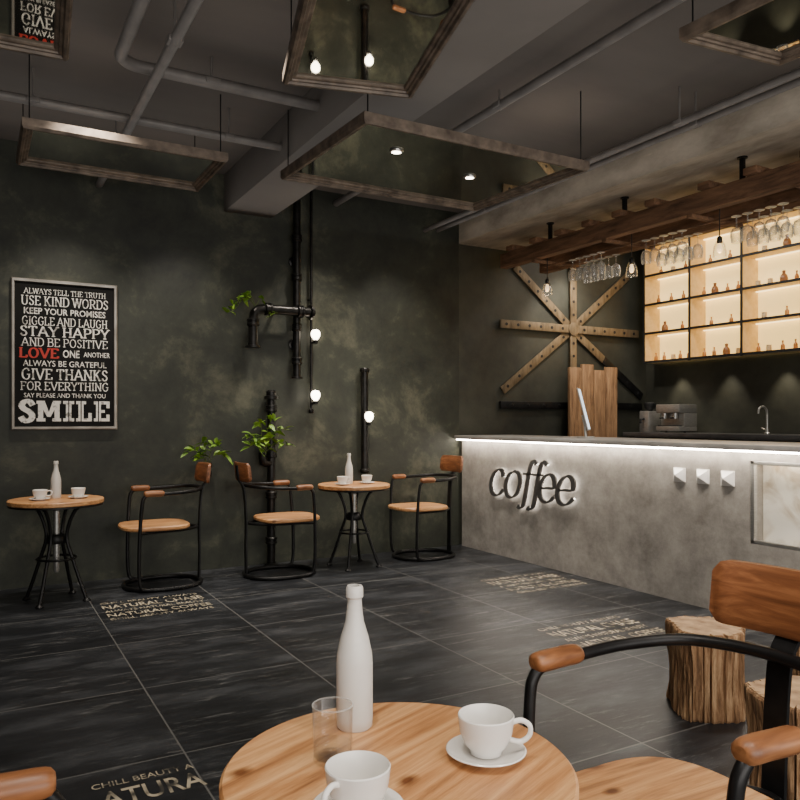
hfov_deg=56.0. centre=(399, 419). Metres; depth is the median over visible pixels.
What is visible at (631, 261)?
socket
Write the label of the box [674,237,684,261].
wine glass
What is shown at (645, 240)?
wine glass
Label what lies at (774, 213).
wine glass
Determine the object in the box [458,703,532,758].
coffee cup
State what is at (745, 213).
wine glass
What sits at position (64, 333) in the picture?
poster
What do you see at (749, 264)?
shelf unit
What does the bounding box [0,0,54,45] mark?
mirror glass
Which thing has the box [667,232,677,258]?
wine glass
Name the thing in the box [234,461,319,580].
armchair
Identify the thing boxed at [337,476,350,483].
coffee cup
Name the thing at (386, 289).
wall
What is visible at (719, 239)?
socket
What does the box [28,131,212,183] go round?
mirror glass
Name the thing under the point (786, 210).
wine glass
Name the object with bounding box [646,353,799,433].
wall
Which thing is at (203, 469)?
armchair
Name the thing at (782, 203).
wine glass
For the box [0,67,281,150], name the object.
ceiling pipe
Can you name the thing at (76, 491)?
coffee cup
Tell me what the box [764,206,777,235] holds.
wine glass
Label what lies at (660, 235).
wine glass
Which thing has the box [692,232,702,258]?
wine glass
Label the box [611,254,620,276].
wine glass
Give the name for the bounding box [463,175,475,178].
recessed light
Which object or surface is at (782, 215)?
bowl
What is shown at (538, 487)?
sign
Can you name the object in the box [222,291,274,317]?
trailing plant
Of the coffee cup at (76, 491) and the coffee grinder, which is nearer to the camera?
the coffee cup at (76, 491)
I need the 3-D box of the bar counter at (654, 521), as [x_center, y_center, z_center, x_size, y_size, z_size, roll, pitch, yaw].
[2.140,0.743,5.556,0.655,1.075,5.180,0,0,-29]
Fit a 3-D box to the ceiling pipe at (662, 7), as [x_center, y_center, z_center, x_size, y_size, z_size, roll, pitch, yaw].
[1.443,-2.056,3.407,0.072,0.128,8.320,0,0,-29]
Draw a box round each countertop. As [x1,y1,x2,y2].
[454,435,799,453]
[623,432,799,440]
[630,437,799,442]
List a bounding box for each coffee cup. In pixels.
[32,489,52,498]
[71,487,85,496]
[321,750,390,799]
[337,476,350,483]
[361,475,371,481]
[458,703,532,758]
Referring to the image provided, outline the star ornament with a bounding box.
[500,266,642,399]
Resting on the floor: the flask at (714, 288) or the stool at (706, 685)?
the stool at (706, 685)
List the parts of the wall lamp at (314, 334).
bulb, bulb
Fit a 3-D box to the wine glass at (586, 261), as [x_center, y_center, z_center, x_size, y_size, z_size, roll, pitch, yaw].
[1.744,-1.374,7.009,0.084,0.192,0.084,0,0,-29]
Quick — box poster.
[11,277,116,429]
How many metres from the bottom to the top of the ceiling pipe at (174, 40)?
0.268 m
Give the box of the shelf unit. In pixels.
[643,209,799,363]
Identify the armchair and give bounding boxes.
[0,766,65,799]
[118,462,210,592]
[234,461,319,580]
[388,455,462,561]
[523,560,799,799]
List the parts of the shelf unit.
edge trim, edge trim, edge trim, edge trim, edge trim, edge trim, edge trim, edge trim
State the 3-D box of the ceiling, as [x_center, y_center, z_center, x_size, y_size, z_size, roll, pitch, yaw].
[0.720,-2.170,3.103,10.300,0.100,8.700,0,0,-29]
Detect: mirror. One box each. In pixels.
[0,0,72,60]
[16,54,227,191]
[280,91,589,210]
[282,0,473,98]
[679,0,799,65]
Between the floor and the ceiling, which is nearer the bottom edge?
the floor
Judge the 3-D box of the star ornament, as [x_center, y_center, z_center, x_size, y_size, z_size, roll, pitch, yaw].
[1.990,-1.035,8.493,2.147,1.930,0.054,0,0,-29]
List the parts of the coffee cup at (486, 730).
handle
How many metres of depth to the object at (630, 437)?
7.54 m
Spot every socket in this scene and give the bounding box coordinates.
[629,257,633,263]
[717,236,722,243]
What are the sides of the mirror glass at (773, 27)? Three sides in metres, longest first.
0.834 x 0.584 x 0.012 m
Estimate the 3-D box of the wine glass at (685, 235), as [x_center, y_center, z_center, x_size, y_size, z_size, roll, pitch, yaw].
[2.304,-1.374,6.016,0.084,0.192,0.084,0,0,-29]
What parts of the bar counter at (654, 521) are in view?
pyramid knob, pyramid knob, pyramid knob, display frame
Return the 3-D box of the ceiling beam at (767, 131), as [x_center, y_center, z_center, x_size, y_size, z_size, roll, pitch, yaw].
[3.135,-1.965,4.326,1.090,0.310,8.460,0,0,-29]
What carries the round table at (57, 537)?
on the floor
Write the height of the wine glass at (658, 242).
0.192 m
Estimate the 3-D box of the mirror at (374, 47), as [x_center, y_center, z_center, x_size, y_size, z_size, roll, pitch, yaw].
[-0.118,-1.897,3.296,0.675,0.446,1.150,0,0,-15]
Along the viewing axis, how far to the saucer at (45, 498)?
5.22 m
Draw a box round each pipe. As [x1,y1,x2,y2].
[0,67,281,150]
[96,0,203,187]
[114,0,319,111]
[245,198,315,378]
[258,390,277,565]
[333,0,685,206]
[423,68,799,232]
[436,77,799,231]
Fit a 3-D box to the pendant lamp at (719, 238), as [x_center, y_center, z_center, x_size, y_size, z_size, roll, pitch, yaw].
[2.318,-1.415,5.461,0.096,0.470,0.096,0,0,-29]
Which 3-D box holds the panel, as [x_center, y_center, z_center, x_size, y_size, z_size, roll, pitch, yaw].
[2.160,0.330,8.463,0.712,1.900,0.065,0,0,-29]
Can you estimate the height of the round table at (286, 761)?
0.700 m
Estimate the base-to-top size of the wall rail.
0.080 m
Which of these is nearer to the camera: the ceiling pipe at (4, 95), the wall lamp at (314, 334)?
the ceiling pipe at (4, 95)
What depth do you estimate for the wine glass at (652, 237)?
6.08 m
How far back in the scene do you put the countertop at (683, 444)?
5.53 m
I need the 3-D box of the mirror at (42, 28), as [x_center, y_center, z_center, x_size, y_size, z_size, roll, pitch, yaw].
[-1.676,-1.897,2.913,0.750,0.446,1.000,0,0,-25]
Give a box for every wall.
[0,139,458,589]
[459,244,645,543]
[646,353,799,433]
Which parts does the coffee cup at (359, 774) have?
handle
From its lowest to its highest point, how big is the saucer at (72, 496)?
0.016 m
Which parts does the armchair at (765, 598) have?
leg, seat, leg, backrest, seat rail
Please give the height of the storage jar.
0.068 m
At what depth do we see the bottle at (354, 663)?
1.40 m
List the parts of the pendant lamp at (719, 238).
bulb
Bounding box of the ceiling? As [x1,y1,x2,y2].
[0,0,799,212]
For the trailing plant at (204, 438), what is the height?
0.265 m
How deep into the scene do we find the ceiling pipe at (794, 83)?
5.04 m
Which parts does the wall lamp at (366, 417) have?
bulb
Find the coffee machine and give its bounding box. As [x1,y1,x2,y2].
[656,404,696,432]
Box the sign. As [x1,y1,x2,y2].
[489,460,575,510]
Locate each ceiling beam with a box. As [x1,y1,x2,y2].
[224,0,589,217]
[459,67,799,250]
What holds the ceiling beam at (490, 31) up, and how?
attached to the wall at (386, 289)
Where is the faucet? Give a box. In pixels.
[757,406,769,433]
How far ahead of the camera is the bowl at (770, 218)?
5.19 m
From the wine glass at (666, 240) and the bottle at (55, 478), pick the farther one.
the wine glass at (666, 240)
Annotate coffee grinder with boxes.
[639,403,660,431]
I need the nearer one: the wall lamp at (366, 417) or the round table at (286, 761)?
the round table at (286, 761)
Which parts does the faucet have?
spout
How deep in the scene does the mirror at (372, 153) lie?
4.87 m
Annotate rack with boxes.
[500,151,799,273]
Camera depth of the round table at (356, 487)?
6.55 m
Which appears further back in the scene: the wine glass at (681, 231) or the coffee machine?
the coffee machine
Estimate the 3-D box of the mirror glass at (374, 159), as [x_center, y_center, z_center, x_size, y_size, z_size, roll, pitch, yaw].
[0.200,-1.662,5.002,1.504,0.012,1.164,0,2,-29]
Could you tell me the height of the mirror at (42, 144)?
0.446 m
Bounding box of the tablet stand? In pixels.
[577,388,594,437]
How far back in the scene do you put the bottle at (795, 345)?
7.21 m
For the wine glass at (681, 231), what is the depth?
5.85 m
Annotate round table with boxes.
[6,495,103,608]
[219,702,578,799]
[318,481,389,571]
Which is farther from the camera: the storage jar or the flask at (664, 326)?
the flask at (664, 326)
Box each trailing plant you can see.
[180,436,232,464]
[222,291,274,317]
[241,413,295,456]
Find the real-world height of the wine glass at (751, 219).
0.192 m
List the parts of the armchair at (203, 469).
leg, leg, seat, seat rail, backrest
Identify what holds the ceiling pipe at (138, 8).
attached to the ceiling
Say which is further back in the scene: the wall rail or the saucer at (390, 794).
the wall rail
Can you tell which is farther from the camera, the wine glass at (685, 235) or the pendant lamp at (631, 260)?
the pendant lamp at (631, 260)
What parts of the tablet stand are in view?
stem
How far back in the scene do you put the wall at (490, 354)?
8.21 m
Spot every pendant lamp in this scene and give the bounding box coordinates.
[545,258,548,291]
[629,234,633,272]
[717,209,722,252]
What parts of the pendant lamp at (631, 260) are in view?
bulb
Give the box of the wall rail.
[499,401,641,409]
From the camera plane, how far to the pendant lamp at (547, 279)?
7.10 m
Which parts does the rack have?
hanger rod, hanger rod, glass rail, glass rail, hanger rod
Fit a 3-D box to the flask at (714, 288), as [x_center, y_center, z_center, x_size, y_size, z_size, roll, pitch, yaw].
[3.361,-1.404,8.034,0.076,0.129,0.076,0,0,-29]
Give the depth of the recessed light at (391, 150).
4.58 m
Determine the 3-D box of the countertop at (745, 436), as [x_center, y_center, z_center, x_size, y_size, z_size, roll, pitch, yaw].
[3.896,0.164,6.815,0.600,0.048,4.450,0,0,-29]
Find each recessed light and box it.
[389,148,402,153]
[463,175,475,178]
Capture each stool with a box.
[665,615,745,723]
[744,675,799,799]
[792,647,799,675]
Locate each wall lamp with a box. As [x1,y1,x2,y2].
[307,189,319,412]
[360,368,372,472]
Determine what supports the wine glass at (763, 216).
hanging from the rack
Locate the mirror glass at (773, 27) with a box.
[706,0,799,52]
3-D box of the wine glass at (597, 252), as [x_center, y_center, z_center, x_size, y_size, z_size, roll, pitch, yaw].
[1.764,-1.374,6.607,0.084,0.192,0.084,0,0,-29]
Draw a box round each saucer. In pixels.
[29,497,49,500]
[68,495,87,498]
[314,788,402,799]
[446,735,526,767]
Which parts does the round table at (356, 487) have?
leg, leg, leg, leg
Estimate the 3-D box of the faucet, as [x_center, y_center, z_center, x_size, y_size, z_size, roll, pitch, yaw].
[3.562,-0.002,7.374,0.085,0.280,0.163,0,0,39]
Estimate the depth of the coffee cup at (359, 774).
1.11 m
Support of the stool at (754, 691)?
on the floor
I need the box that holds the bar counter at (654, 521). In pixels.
[462,440,799,608]
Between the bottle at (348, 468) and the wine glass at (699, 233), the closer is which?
the wine glass at (699, 233)
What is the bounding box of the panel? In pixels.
[568,364,616,437]
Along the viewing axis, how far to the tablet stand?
6.57 m
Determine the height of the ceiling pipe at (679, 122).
0.252 m
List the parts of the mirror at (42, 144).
frame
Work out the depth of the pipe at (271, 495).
6.60 m
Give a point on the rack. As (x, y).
(757, 187)
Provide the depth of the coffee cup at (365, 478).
6.60 m
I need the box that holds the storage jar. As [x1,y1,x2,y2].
[766,345,771,350]
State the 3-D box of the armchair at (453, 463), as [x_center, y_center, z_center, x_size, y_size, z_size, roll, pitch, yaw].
[0.243,0.811,7.081,0.686,0.937,0.591,0,0,-29]
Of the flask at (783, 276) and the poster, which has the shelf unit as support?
the flask at (783, 276)
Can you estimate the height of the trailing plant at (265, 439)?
0.382 m
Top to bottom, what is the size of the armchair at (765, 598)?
0.937 m
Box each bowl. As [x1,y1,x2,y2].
[764,218,777,235]
[776,215,789,232]
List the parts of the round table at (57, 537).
leg, leg, leg, leg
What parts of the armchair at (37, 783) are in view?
leg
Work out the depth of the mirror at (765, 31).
3.31 m
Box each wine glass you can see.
[583,261,591,282]
[596,252,605,271]
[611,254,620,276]
[641,239,650,263]
[649,237,659,261]
[656,242,666,266]
[658,235,668,257]
[665,240,675,263]
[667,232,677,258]
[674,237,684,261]
[676,230,687,255]
[683,235,693,258]
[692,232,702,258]
[730,215,742,243]
[741,212,753,240]
[746,218,758,245]
[752,209,765,238]
[757,215,769,243]
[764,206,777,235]
[769,212,781,241]
[776,202,789,232]
[780,209,793,237]
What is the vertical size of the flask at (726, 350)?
0.129 m
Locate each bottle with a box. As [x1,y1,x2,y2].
[51,461,60,498]
[336,584,372,732]
[345,453,352,483]
[793,339,797,347]
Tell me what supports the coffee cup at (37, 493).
on the saucer at (45, 498)
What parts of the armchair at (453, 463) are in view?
leg, seat, leg, seat rail, backrest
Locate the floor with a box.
[0,544,774,799]
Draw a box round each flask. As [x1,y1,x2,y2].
[661,321,667,329]
[711,283,718,292]
[723,343,729,353]
[780,270,787,280]
[783,234,791,245]
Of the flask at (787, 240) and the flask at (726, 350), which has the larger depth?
the flask at (726, 350)
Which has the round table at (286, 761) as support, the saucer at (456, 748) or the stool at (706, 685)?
the saucer at (456, 748)
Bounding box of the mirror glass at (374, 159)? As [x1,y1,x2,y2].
[294,125,570,204]
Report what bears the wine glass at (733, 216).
hanging from the rack
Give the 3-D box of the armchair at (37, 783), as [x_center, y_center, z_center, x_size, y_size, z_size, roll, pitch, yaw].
[-0.578,0.811,0.805,0.686,0.937,0.591,0,0,-29]
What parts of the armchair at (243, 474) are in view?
backrest, seat rail, seat, leg, leg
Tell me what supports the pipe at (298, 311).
attached to the wall at (386, 289)
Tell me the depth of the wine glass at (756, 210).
5.27 m
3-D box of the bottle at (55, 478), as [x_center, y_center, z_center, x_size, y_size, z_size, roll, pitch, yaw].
[-2.461,0.426,5.386,0.069,0.267,0.069,0,0,-29]
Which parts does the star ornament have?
hub plate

